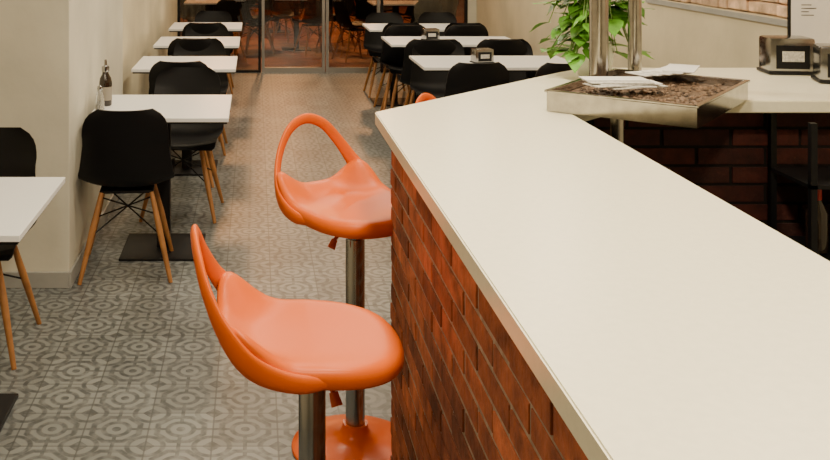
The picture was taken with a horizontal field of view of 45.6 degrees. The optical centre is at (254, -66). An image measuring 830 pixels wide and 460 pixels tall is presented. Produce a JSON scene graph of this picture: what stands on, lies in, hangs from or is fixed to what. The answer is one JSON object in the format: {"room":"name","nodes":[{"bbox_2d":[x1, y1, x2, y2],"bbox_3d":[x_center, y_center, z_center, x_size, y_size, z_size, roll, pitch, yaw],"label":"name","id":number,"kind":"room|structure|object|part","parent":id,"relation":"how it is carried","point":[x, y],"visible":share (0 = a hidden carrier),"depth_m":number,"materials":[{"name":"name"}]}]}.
{"room":"cafe","nodes":[
{"label":"cafe","id":0,"kind":"room"},
{"bbox_2d":[0,0,122,270],"bbox_3d":[-1.585,0.150,5.435,1.430,3.000,1.830,0,0,0],"label":"wall pillar","id":1,"kind":"structure","parent":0,"point":[53,53],"depth_m":4.52,"materials":[{"name":"white paint"}]},
{"bbox_2d":[3,271,68,287],"bbox_3d":[-1.585,1.613,4.513,1.430,0.075,0.015,0,0,0],"label":"baseboard","id":2,"kind":"structure","parent":1,"relation":"attached to","point":[37,279],"depth_m":4.50,"materials":[{"name":"stone"}]},
{"bbox_2d":[123,0,176,94],"bbox_3d":[-0.990,0.150,8.975,0.120,3.000,5.250,0,0,0],"label":"wall","id":3,"kind":"structure","parent":0,"point":[145,22],"depth_m":7.98,"materials":[{"name":"paint"}]},
{"bbox_2d":[69,194,119,287],"bbox_3d":[-0.864,1.613,5.428,0.012,0.075,1.845,0,0,0],"label":"baseboard","id":4,"kind":"structure","parent":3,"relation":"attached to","point":[74,271],"depth_m":4.86,"materials":[{"name":"stone"}]},
{"bbox_2d":[0,72,411,459],"bbox_3d":[0.225,1.700,4.530,5.050,0.100,14.260,0,0,0],"label":"floor","id":5,"kind":"structure","parent":0,"point":[127,362],"depth_m":4.27,"materials":[{"name":"tile"}]},
{"bbox_2d":[0,127,41,369],"bbox_3d":[-1.130,1.236,3.882,0.460,0.834,0.525,0,0,0],"label":"dining chair","id":6,"kind":"object","parent":5,"relation":"on","point":[18,152],"visible":0.43,"depth_m":4.08,"materials":[{"name":"black plastic"}]},
{"bbox_2d":[0,177,64,430],"bbox_3d":[-1.055,1.275,3.240,0.700,0.750,0.700,0,0,0],"label":"dining table","id":7,"kind":"object","parent":5,"relation":"on","point":[23,200],"visible":1,"depth_m":3.29,"materials":[{"name":"white laminate"}]},
{"bbox_2d":[77,108,174,284],"bbox_3d":[-0.629,1.236,4.777,0.460,0.834,0.525,0,0,-4],"label":"dining chair","id":8,"kind":"object","parent":5,"relation":"on","point":[123,152],"visible":1,"depth_m":4.58,"materials":[{"name":"black plastic"}]},
{"bbox_2d":[91,95,231,260],"bbox_3d":[-0.480,1.275,5.090,0.700,0.750,0.700,0,0,0],"label":"dining table","id":9,"kind":"object","parent":5,"relation":"on","point":[176,109],"visible":0.57,"depth_m":5.05,"materials":[{"name":"white laminate"}]},
{"bbox_2d":[95,85,104,109],"bbox_3d":[-0.800,0.838,4.980,0.048,0.125,0.048,0,0,0],"label":"salt shaker","id":10,"kind":"object","parent":9,"relation":"on","point":[99,95],"visible":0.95,"depth_m":4.96,"materials":[{"name":"white plastic"}]},
{"bbox_2d":[99,59,111,105],"bbox_3d":[-0.790,0.778,5.100,0.069,0.243,0.069,0,0,0],"label":"oil bottle","id":11,"kind":"object","parent":9,"relation":"on","point":[105,80],"visible":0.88,"depth_m":5.08,"materials":[{"name":"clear glass"}]},
{"bbox_2d":[139,67,223,223],"bbox_3d":[-0.429,1.236,5.753,0.460,0.834,0.525,0,0,4],"label":"dining chair","id":12,"kind":"object","parent":5,"relation":"on","point":[171,80],"visible":0.57,"depth_m":5.91,"materials":[{"name":"black plastic"}]},
{"bbox_2d":[148,61,216,187],"bbox_3d":[-0.490,1.236,6.518,0.460,0.834,0.525,0,0,0],"label":"dining chair","id":13,"kind":"object","parent":5,"relation":"on","point":[159,66],"visible":0.09,"depth_m":6.29,"materials":[{"name":"black plastic"}]},
{"bbox_2d":[131,56,236,175],"bbox_3d":[-0.480,1.275,6.820,0.700,0.750,0.700,0,0,0],"label":"dining table","id":14,"kind":"object","parent":5,"relation":"on","point":[219,64],"visible":0.49,"depth_m":6.79,"materials":[{"name":"white laminate"}]},
{"bbox_2d":[168,38,219,141],"bbox_3d":[-0.500,1.236,7.907,0.460,0.834,0.525,0,0,-2],"label":"dining chair","id":15,"kind":"object","parent":5,"relation":"on","point":[187,44],"visible":0.15,"depth_m":7.66,"materials":[{"name":"black plastic"}]},
{"bbox_2d":[153,37,239,48],"bbox_3d":[-0.480,1.275,8.200,0.700,0.750,0.700,0,0,0],"label":"dining table","id":16,"kind":"object","parent":5,"relation":"on","point":[163,42],"visible":0.34,"depth_m":8.15,"materials":[{"name":"white laminate"}]},
{"bbox_2d":[173,38,227,155],"bbox_3d":[-0.440,1.236,7.433,0.460,0.834,0.525,0,0,0],"label":"dining chair","id":17,"kind":"object","parent":5,"relation":"on","point":[216,48],"visible":0.21,"depth_m":7.65,"materials":[{"name":"black plastic"}]},
{"bbox_2d":[182,22,219,36],"bbox_3d":[-0.480,1.236,9.268,0.460,0.834,0.525,0,0,0],"label":"dining chair","id":18,"kind":"object","parent":5,"relation":"on","point":[201,28],"visible":0.09,"depth_m":9.02,"materials":[{"name":"black plastic"}]},
{"bbox_2d":[168,22,241,31],"bbox_3d":[-0.480,1.275,9.600,0.700,0.750,0.700,0,0,0],"label":"dining table","id":19,"kind":"object","parent":5,"relation":"on","point":[177,26],"visible":0.32,"depth_m":9.49,"materials":[{"name":"white laminate"}]},
{"bbox_2d":[185,23,230,120],"bbox_3d":[-0.450,1.236,8.793,0.460,0.834,0.525,0,0,0],"label":"dining chair","id":20,"kind":"object","parent":5,"relation":"on","point":[222,31],"visible":0.15,"depth_m":9.02,"materials":[{"name":"black plastic"}]},
{"bbox_2d":[195,11,233,93],"bbox_3d":[-0.450,1.236,10.232,0.460,0.834,0.525,0,0,0],"label":"dining chair","id":21,"kind":"object","parent":5,"relation":"on","point":[202,16],"visible":0.18,"depth_m":10.46,"materials":[{"name":"black plastic"}]},
{"bbox_2d":[190,224,403,459],"bbox_3d":[0.094,1.154,2.198,0.486,0.992,0.428,0,0,-4],"label":"bar stool","id":22,"kind":"object","parent":5,"relation":"on","point":[305,348],"visible":1,"depth_m":2.17,"materials":[{"name":"orange plastic"}]},
{"bbox_3d":[0.123,0.889,2.200,0.419,0.137,0.406,0,0,-4],"label":"seat","id":23,"kind":"part","parent":22,"relation":"part of","materials":[{"name":"orange plastic"}]},
{"bbox_3d":[0.163,1.003,2.142,0.026,0.072,0.088,0,0,-30],"label":"height lever","id":24,"kind":"part","parent":22,"relation":"part of","materials":[{"name":"orange plastic"}]},
{"bbox_2d":[274,113,393,459],"bbox_3d":[0.302,1.132,3.130,0.428,1.036,0.486,0,0,-33],"label":"bar stool","id":25,"kind":"object","parent":5,"relation":"on","point":[352,204],"visible":0.81,"depth_m":3.08,"materials":[{"name":"orange plastic"}]},
{"bbox_3d":[0.267,0.959,3.062,0.088,0.072,0.026,0,0,-35],"label":"height lever","id":26,"kind":"part","parent":25,"relation":"part of","materials":[{"name":"orange plastic"}]},
{"bbox_3d":[0.318,0.845,3.106,0.406,0.137,0.419,0,0,-33],"label":"seat","id":27,"kind":"part","parent":25,"relation":"part of","materials":[{"name":"orange plastic"}]},
{"bbox_2d":[363,12,410,97],"bbox_3d":[1.370,1.236,10.000,0.460,0.834,0.525,0,0,-1],"label":"dining chair","id":28,"kind":"object","parent":5,"relation":"on","point":[372,41],"visible":0.41,"depth_m":10.18,"materials":[{"name":"black plastic"}]},
{"bbox_2d":[372,25,424,109],"bbox_3d":[1.371,1.236,9.044,0.460,0.834,0.525,0,0,-4],"label":"dining chair","id":29,"kind":"object","parent":5,"relation":"on","point":[391,56],"visible":0.49,"depth_m":8.84,"materials":[{"name":"black plastic"}]},
{"bbox_2d":[380,23,419,110],"bbox_3d":[1.399,1.236,8.801,0.460,0.834,0.525,0,0,-3],"label":"dining chair","id":30,"kind":"object","parent":5,"relation":"on","point":[396,70],"visible":0.27,"depth_m":8.74,"materials":[{"name":"black plastic"}]},
{"bbox_2d":[362,23,449,105],"bbox_3d":[1.640,1.275,9.500,1.100,0.750,0.640,0,0,0],"label":"dining table","id":31,"kind":"object","parent":5,"relation":"on","point":[371,27],"visible":0.32,"depth_m":9.47,"materials":[{"name":"white laminate"}]},
{"bbox_2d":[415,93,435,102],"bbox_3d":[0.912,1.168,4.043,0.486,0.964,0.428,0,0,40],"label":"bar stool","id":32,"kind":"object","parent":5,"relation":"on","point":[423,97],"visible":0.05,"depth_m":4.18,"materials":[{"name":"orange plastic"}]},
{"bbox_2d":[397,39,455,105],"bbox_3d":[1.399,1.236,7.831,0.460,0.834,0.525,0,0,4],"label":"dining chair","id":33,"kind":"object","parent":5,"relation":"on","point":[445,47],"visible":0.3,"depth_m":7.59,"materials":[{"name":"black plastic"}]},
{"bbox_2d":[410,39,464,101],"bbox_3d":[1.431,1.236,7.375,0.460,0.834,0.525,0,0,3],"label":"dining chair","id":34,"kind":"object","parent":5,"relation":"on","point":[433,83],"visible":0.38,"depth_m":7.55,"materials":[{"name":"black plastic"}]},
{"bbox_2d":[418,12,456,35],"bbox_3d":[1.921,1.236,10.037,0.460,0.834,0.525,0,0,5],"label":"dining chair","id":35,"kind":"object","parent":5,"relation":"on","point":[426,17],"visible":0.1,"depth_m":10.27,"materials":[{"name":"black plastic"}]},
{"bbox_2d":[381,36,509,103],"bbox_3d":[1.670,1.275,8.250,1.100,0.750,0.640,0,0,0],"label":"dining table","id":36,"kind":"object","parent":5,"relation":"on","point":[392,41],"visible":0.11,"depth_m":8.31,"materials":[{"name":"white laminate"}]},
{"bbox_2d":[421,28,439,38],"bbox_3d":[1.500,0.850,8.250,0.144,0.099,0.105,0,0,-6],"label":"napkin dispenser","id":37,"kind":"object","parent":36,"relation":"on","point":[426,33],"visible":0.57,"depth_m":8.20,"materials":[{"name":"silver metal"}]},
{"bbox_2d":[444,23,485,35],"bbox_3d":[1.951,1.236,8.785,0.460,0.834,0.525,0,0,4],"label":"dining chair","id":38,"kind":"object","parent":5,"relation":"on","point":[450,24],"visible":0.07,"depth_m":9.03,"materials":[{"name":"black plastic"}]},
{"bbox_2d":[445,25,488,55],"bbox_3d":[1.921,1.236,9.033,0.460,0.834,0.525,0,0,-4],"label":"dining chair","id":39,"kind":"object","parent":5,"relation":"on","point":[454,30],"visible":0.13,"depth_m":8.79,"materials":[{"name":"black plastic"}]},
{"bbox_2d":[444,62,508,96],"bbox_3d":[1.431,1.236,6.450,0.460,0.834,0.525,0,0,-3],"label":"dining chair","id":40,"kind":"object","parent":5,"relation":"on","point":[462,77],"visible":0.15,"depth_m":6.21,"materials":[{"name":"black plastic"}]},
{"bbox_2d":[409,56,567,78],"bbox_3d":[1.700,1.275,6.880,1.100,0.750,0.640,0,0,0],"label":"dining table","id":41,"kind":"object","parent":5,"relation":"on","point":[530,65],"visible":0.2,"depth_m":6.87,"materials":[{"name":"white laminate"}]},
{"bbox_2d":[470,48,494,62],"bbox_3d":[1.600,0.850,6.800,0.144,0.099,0.105,0,0,-11],"label":"napkin dispenser","id":42,"kind":"object","parent":41,"relation":"on","point":[478,55],"visible":0.9,"depth_m":6.75,"materials":[{"name":"silver metal"}]},
{"bbox_2d":[476,39,526,55],"bbox_3d":[1.950,1.236,7.825,0.460,0.834,0.525,0,0,2],"label":"dining chair","id":43,"kind":"object","parent":5,"relation":"on","point":[516,47],"visible":0.12,"depth_m":7.58,"materials":[{"name":"black plastic"}]},
{"bbox_2d":[490,39,532,82],"bbox_3d":[1.980,1.236,7.384,0.460,0.834,0.525,0,0,0],"label":"dining chair","id":44,"kind":"object","parent":5,"relation":"on","point":[513,76],"visible":0.12,"depth_m":7.58,"materials":[{"name":"black plastic"}]},
{"bbox_2d":[535,63,571,76],"bbox_3d":[1.981,1.236,6.440,0.460,0.834,0.525,0,0,-6],"label":"dining chair","id":45,"kind":"object","parent":5,"relation":"on","point":[547,68],"visible":0.05,"depth_m":6.19,"materials":[{"name":"black plastic"}]},
{"bbox_2d":[375,68,829,459],"bbox_3d":[1.509,1.101,1.500,2.272,1.097,5.000,0,0,0],"label":"bar counter","id":46,"kind":"object","parent":5,"relation":"on","point":[562,288],"depth_m":1.76,"materials":[{"name":"beige stone"}]},
{"bbox_2d":[530,0,652,75],"bbox_3d":[1.308,0.321,3.732,0.442,0.455,0.450,0,0,0],"label":"pothos","id":47,"kind":"object","parent":46,"relation":"on","point":[576,18],"visible":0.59,"depth_m":3.68,"materials":[{"name":"green plant"}]},
{"bbox_2d":[756,35,814,74],"bbox_3d":[2.115,0.476,3.840,0.180,0.143,0.131,0,0,7],"label":"napkin dispenser","id":48,"kind":"object","parent":46,"relation":"on","point":[778,54],"visible":0.84,"depth_m":3.78,"materials":[{"name":"silver metal"}]},
{"bbox_2d":[787,0,829,42],"bbox_3d":[2.330,0.339,3.958,0.280,0.418,0.015,0,0,3],"label":"menu board","id":49,"kind":"object","parent":46,"relation":"on","point":[807,18],"visible":0.69,"depth_m":3.96,"materials":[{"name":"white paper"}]},
{"bbox_2d":[811,43,829,82],"bbox_3d":[2.190,0.479,3.599,0.180,0.136,0.131,0,0,17],"label":"napkin dispenser","id":50,"kind":"object","parent":46,"relation":"on","point":[821,51],"visible":1,"depth_m":3.57,"materials":[{"name":"silver metal"}]},
{"bbox_2d":[544,0,749,143],"bbox_3d":[1.297,0.152,3.170,0.494,2.995,0.753,0,0,39],"label":"display stand","id":51,"kind":"object","parent":5,"relation":"on","point":[689,101],"visible":0.8,"depth_m":3.05,"materials":[{"name":"metal"}]},
{"bbox_3d":[1.190,-0.399,3.340,0.114,1.893,0.114,0,0,0],"label":"post","id":52,"kind":"part","parent":51,"relation":"part of","materials":[{"name":"metal"}]},
{"bbox_3d":[1.100,1.100,2.930,0.040,1.100,0.040,0,0,0],"label":"support leg","id":53,"kind":"part","parent":51,"relation":"part of","materials":[{"name":"metal"}]},
{"bbox_3d":[1.385,-0.399,3.520,0.098,1.893,0.098,0,0,0],"label":"post","id":54,"kind":"part","parent":51,"relation":"part of","materials":[{"name":"metal"}]},
{"bbox_2d":[578,64,699,89],"bbox_3d":[1.303,0.470,3.212,0.667,0.020,0.238,0,0,-44],"label":"leaflets","id":55,"kind":"object","parent":51,"relation":"on","point":[610,82],"visible":1,"depth_m":3.09,"materials":[{"name":"white paper"}]},
{"bbox_2d":[544,68,749,128],"bbox_3d":[1.275,0.515,3.110,0.452,0.066,0.632,0,0,39],"label":"tray","id":56,"kind":"object","parent":51,"relation":"on","point":[689,101],"depth_m":2.97,"materials":[{"name":"metal"}]},
{"bbox_2d":[768,113,829,260],"bbox_3d":[2.140,1.125,3.200,0.740,1.050,0.260,0,0,0],"label":"rack","id":57,"kind":"object","parent":5,"relation":"on","point":[814,177],"visible":0.21,"depth_m":3.19,"materials":[{"name":"black metal"}]},
{"bbox_2d":[818,190,828,253],"bbox_3d":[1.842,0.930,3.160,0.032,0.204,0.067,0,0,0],"label":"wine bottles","id":58,"kind":"object","parent":57,"relation":"in","point":[823,230],"depth_m":3.13,"materials":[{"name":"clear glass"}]},
{"bbox_2d":[468,0,475,22],"bbox_3d":[2.600,0.350,11.625,0.100,2.600,0.150,0,0,0],"label":"wall","id":59,"kind":"structure","parent":0,"point":[471,3],"depth_m":11.55,"materials":[{"name":"white paint"}]},
{"bbox_2d":[476,0,786,67],"bbox_3d":[2.700,0.150,4.500,0.100,3.000,14.200,0,0,0],"label":"wall","id":60,"kind":"structure","parent":0,"point":[672,35],"depth_m":6.04,"materials":[{"name":"plaster"},{"name":"brick"}]},
{"bbox_2d":[645,0,786,26],"bbox_3d":[2.644,0.440,4.500,0.012,0.030,4.040,0,0,0],"label":"trim","id":61,"kind":"structure","parent":60,"relation":"attached to","point":[762,19],"depth_m":5.43,"materials":[{"name":"stone"}]},
{"bbox_3d":[0.800,-1.150,11.625,3.700,0.400,0.150,0,0,0],"label":"wall","id":62,"kind":"structure","parent":0,"visible":0},
{"bbox_2d":[177,0,260,72],"bbox_3d":[-0.430,0.350,11.600,1.000,2.600,0.060,0,0,0],"label":"window","id":63,"kind":"structure","parent":62,"relation":"in","point":[258,70],"depth_m":11.57,"materials":[{"name":"black metal"}]},
{"bbox_2d":[262,0,324,72],"bbox_3d":[0.460,0.350,11.600,0.760,2.600,0.060,0,0,0],"label":"door","id":64,"kind":"structure","parent":62,"relation":"in","point":[264,69],"depth_m":11.57,"materials":[{"name":"silver metal"}]},
{"bbox_2d":[326,0,379,72],"bbox_3d":[1.175,0.350,11.600,0.650,2.600,0.060,0,0,0],"label":"door","id":65,"kind":"structure","parent":62,"relation":"in","point":[328,69],"depth_m":11.57,"materials":[{"name":"silver metal"}]},
{"bbox_2d":[380,0,467,72],"bbox_3d":[2.030,0.350,11.600,1.040,2.600,0.060,0,0,0],"label":"window","id":66,"kind":"structure","parent":62,"relation":"in","point":[381,1],"depth_m":11.57,"materials":[{"name":"black metal"}]},
{"label":"outside","id":67,"kind":"structure","parent":0,"visible":0},
{"bbox_2d":[180,0,463,7],"bbox_3d":[1.500,-0.800,22.100,13.000,5.100,0.200,0,0,0],"label":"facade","id":68,"kind":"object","parent":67,"point":[461,2],"depth_m":22.00,"materials":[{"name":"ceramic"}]},
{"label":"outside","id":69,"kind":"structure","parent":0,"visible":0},
{"bbox_2d":[180,8,463,71],"bbox_3d":[1.500,1.702,16.830,13.000,0.095,10.340,0,0,0],"label":"ground","id":70,"kind":"structure","parent":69,"point":[313,58],"depth_m":13.83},
{"bbox_2d":[180,0,207,21],"bbox_3d":[-0.816,1.241,13.794,0.460,0.834,0.525,0,0,-20],"label":"chair","id":71,"kind":"object","parent":70,"relation":"on","point":[187,12],"visible":0.4,"depth_m":13.94,"materials":[{"name":"black plastic"}]},
{"bbox_2d":[184,0,219,10],"bbox_3d":[-0.600,1.280,13.200,0.700,0.750,0.700,0,0,0],"label":"table","id":72,"kind":"object","parent":70,"relation":"on","point":[210,3],"visible":0.38,"depth_m":13.02,"materials":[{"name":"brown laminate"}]},
{"bbox_2d":[215,0,246,62],"bbox_3d":[-0.384,1.241,12.606,0.460,0.834,0.525,0,0,-20],"label":"chair","id":73,"kind":"object","parent":70,"relation":"on","point":[236,8],"visible":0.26,"depth_m":12.42,"materials":[{"name":"black plastic"}]},
{"bbox_2d":[234,0,257,33],"bbox_3d":[-0.206,1.241,16.216,0.525,0.834,0.460,0,0,-20],"label":"chair","id":74,"kind":"object","parent":70,"relation":"on","point":[250,2],"visible":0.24,"depth_m":16.23,"materials":[{"name":"black plastic"}]},
{"bbox_2d":[235,0,274,55],"bbox_3d":[-0.006,1.241,13.416,0.525,0.834,0.460,0,0,-20],"label":"chair","id":75,"kind":"object","parent":70,"relation":"on","point":[269,4],"visible":0.61,"depth_m":13.39,"materials":[{"name":"black plastic"}]},
{"bbox_2d":[241,0,277,52],"bbox_3d":[0.006,1.241,13.784,0.525,0.834,0.460,0,0,-20],"label":"chair","id":76,"kind":"object","parent":70,"relation":"on","point":[247,10],"visible":0.38,"depth_m":13.63,"materials":[{"name":"black plastic"}]},
{"bbox_2d":[254,0,281,28],"bbox_3d":[0.184,1.241,17.094,0.460,0.834,0.525,0,0,-20],"label":"chair","id":77,"kind":"object","parent":70,"relation":"on","point":[256,0],"visible":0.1,"depth_m":17.16,"materials":[{"name":"black plastic"}]},
{"bbox_2d":[269,19,290,32],"bbox_3d":[0.400,1.280,16.500,0.700,0.750,0.700,0,0,0],"label":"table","id":78,"kind":"object","parent":70,"relation":"on","point":[279,30],"visible":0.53,"depth_m":16.46,"materials":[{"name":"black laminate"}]},
{"bbox_2d":[265,1,300,42],"bbox_3d":[0.384,1.241,14.594,0.460,0.834,0.525,0,0,-20],"label":"chair","id":79,"kind":"object","parent":70,"relation":"on","point":[280,9],"visible":0.66,"depth_m":14.75,"materials":[{"name":"black plastic"}]},
{"bbox_2d":[275,1,309,36],"bbox_3d":[0.616,1.241,15.906,0.460,0.834,0.525,0,0,-20],"label":"chair","id":80,"kind":"object","parent":70,"relation":"on","point":[302,4],"visible":0.3,"depth_m":15.77,"materials":[{"name":"black plastic"}]},
{"bbox_2d":[275,0,311,50],"bbox_3d":[0.600,1.280,14.000,0.700,0.750,0.700,0,0,0],"label":"table","id":81,"kind":"object","parent":70,"relation":"on","point":[296,2],"visible":0.82,"depth_m":13.96,"materials":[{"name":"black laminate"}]},
{"bbox_2d":[292,0,334,56],"bbox_3d":[0.816,1.241,13.406,0.460,0.834,0.525,0,0,-20],"label":"chair","id":82,"kind":"object","parent":70,"relation":"on","point":[312,16],"visible":0.81,"depth_m":13.22,"materials":[{"name":"black plastic"}]},
{"bbox_2d":[316,0,354,47],"bbox_3d":[1.194,1.241,14.216,0.525,0.834,0.460,0,0,-20],"label":"chair","id":83,"kind":"object","parent":70,"relation":"on","point":[349,3],"visible":0.24,"depth_m":14.20,"materials":[{"name":"black plastic"}]},
{"bbox_2d":[331,0,364,62],"bbox_3d":[1.306,1.241,12.784,0.525,0.834,0.460,0,0,-20],"label":"chair","id":84,"kind":"object","parent":70,"relation":"on","point":[341,12],"visible":0.75,"depth_m":12.68,"materials":[{"name":"black plastic"}]},
{"bbox_2d":[340,2,364,43],"bbox_3d":[1.606,1.241,14.984,0.525,0.834,0.460,0,0,-20],"label":"chair","id":85,"kind":"object","parent":70,"relation":"on","point":[354,6],"visible":0.14,"depth_m":14.81,"materials":[{"name":"black plastic"}]},
{"bbox_2d":[354,0,383,54],"bbox_3d":[1.684,1.241,13.594,0.460,0.834,0.525,0,0,-20],"label":"chair","id":86,"kind":"object","parent":70,"relation":"on","point":[363,8],"visible":0.27,"depth_m":13.74,"materials":[{"name":"black plastic"}]},
{"bbox_2d":[359,6,391,31],"bbox_3d":[1.984,1.241,15.794,0.460,0.834,0.525,0,0,-20],"label":"chair","id":87,"kind":"object","parent":70,"relation":"on","point":[385,8],"visible":0.13,"depth_m":15.72,"materials":[{"name":"black plastic"}]},
{"bbox_2d":[367,0,417,13],"bbox_3d":[1.900,1.280,13.000,0.700,0.750,0.700,0,0,0],"label":"table","id":88,"kind":"object","parent":70,"relation":"on","point":[396,4],"visible":0.39,"depth_m":12.94,"materials":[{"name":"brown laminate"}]},
{"bbox_2d":[399,0,432,21],"bbox_3d":[2.416,1.241,14.606,0.460,0.834,0.525,0,0,-20],"label":"chair","id":89,"kind":"object","parent":70,"relation":"on","point":[409,10],"visible":0.31,"depth_m":14.40,"materials":[{"name":"black plastic"}]},
{"bbox_2d":[410,0,441,22],"bbox_3d":[2.116,1.241,12.406,0.460,0.834,0.525,0,0,-20],"label":"chair","id":90,"kind":"object","parent":70,"relation":"on","point":[420,7],"visible":0.22,"depth_m":12.17,"materials":[{"name":"black plastic"}]},
{"bbox_2d":[441,0,458,16],"bbox_3d":[2.494,1.241,13.216,0.525,0.834,0.460,0,0,-20],"label":"chair","id":91,"kind":"object","parent":70,"relation":"on","point":[450,6],"visible":0.16,"depth_m":13.31,"materials":[{"name":"black plastic"}]}
]}

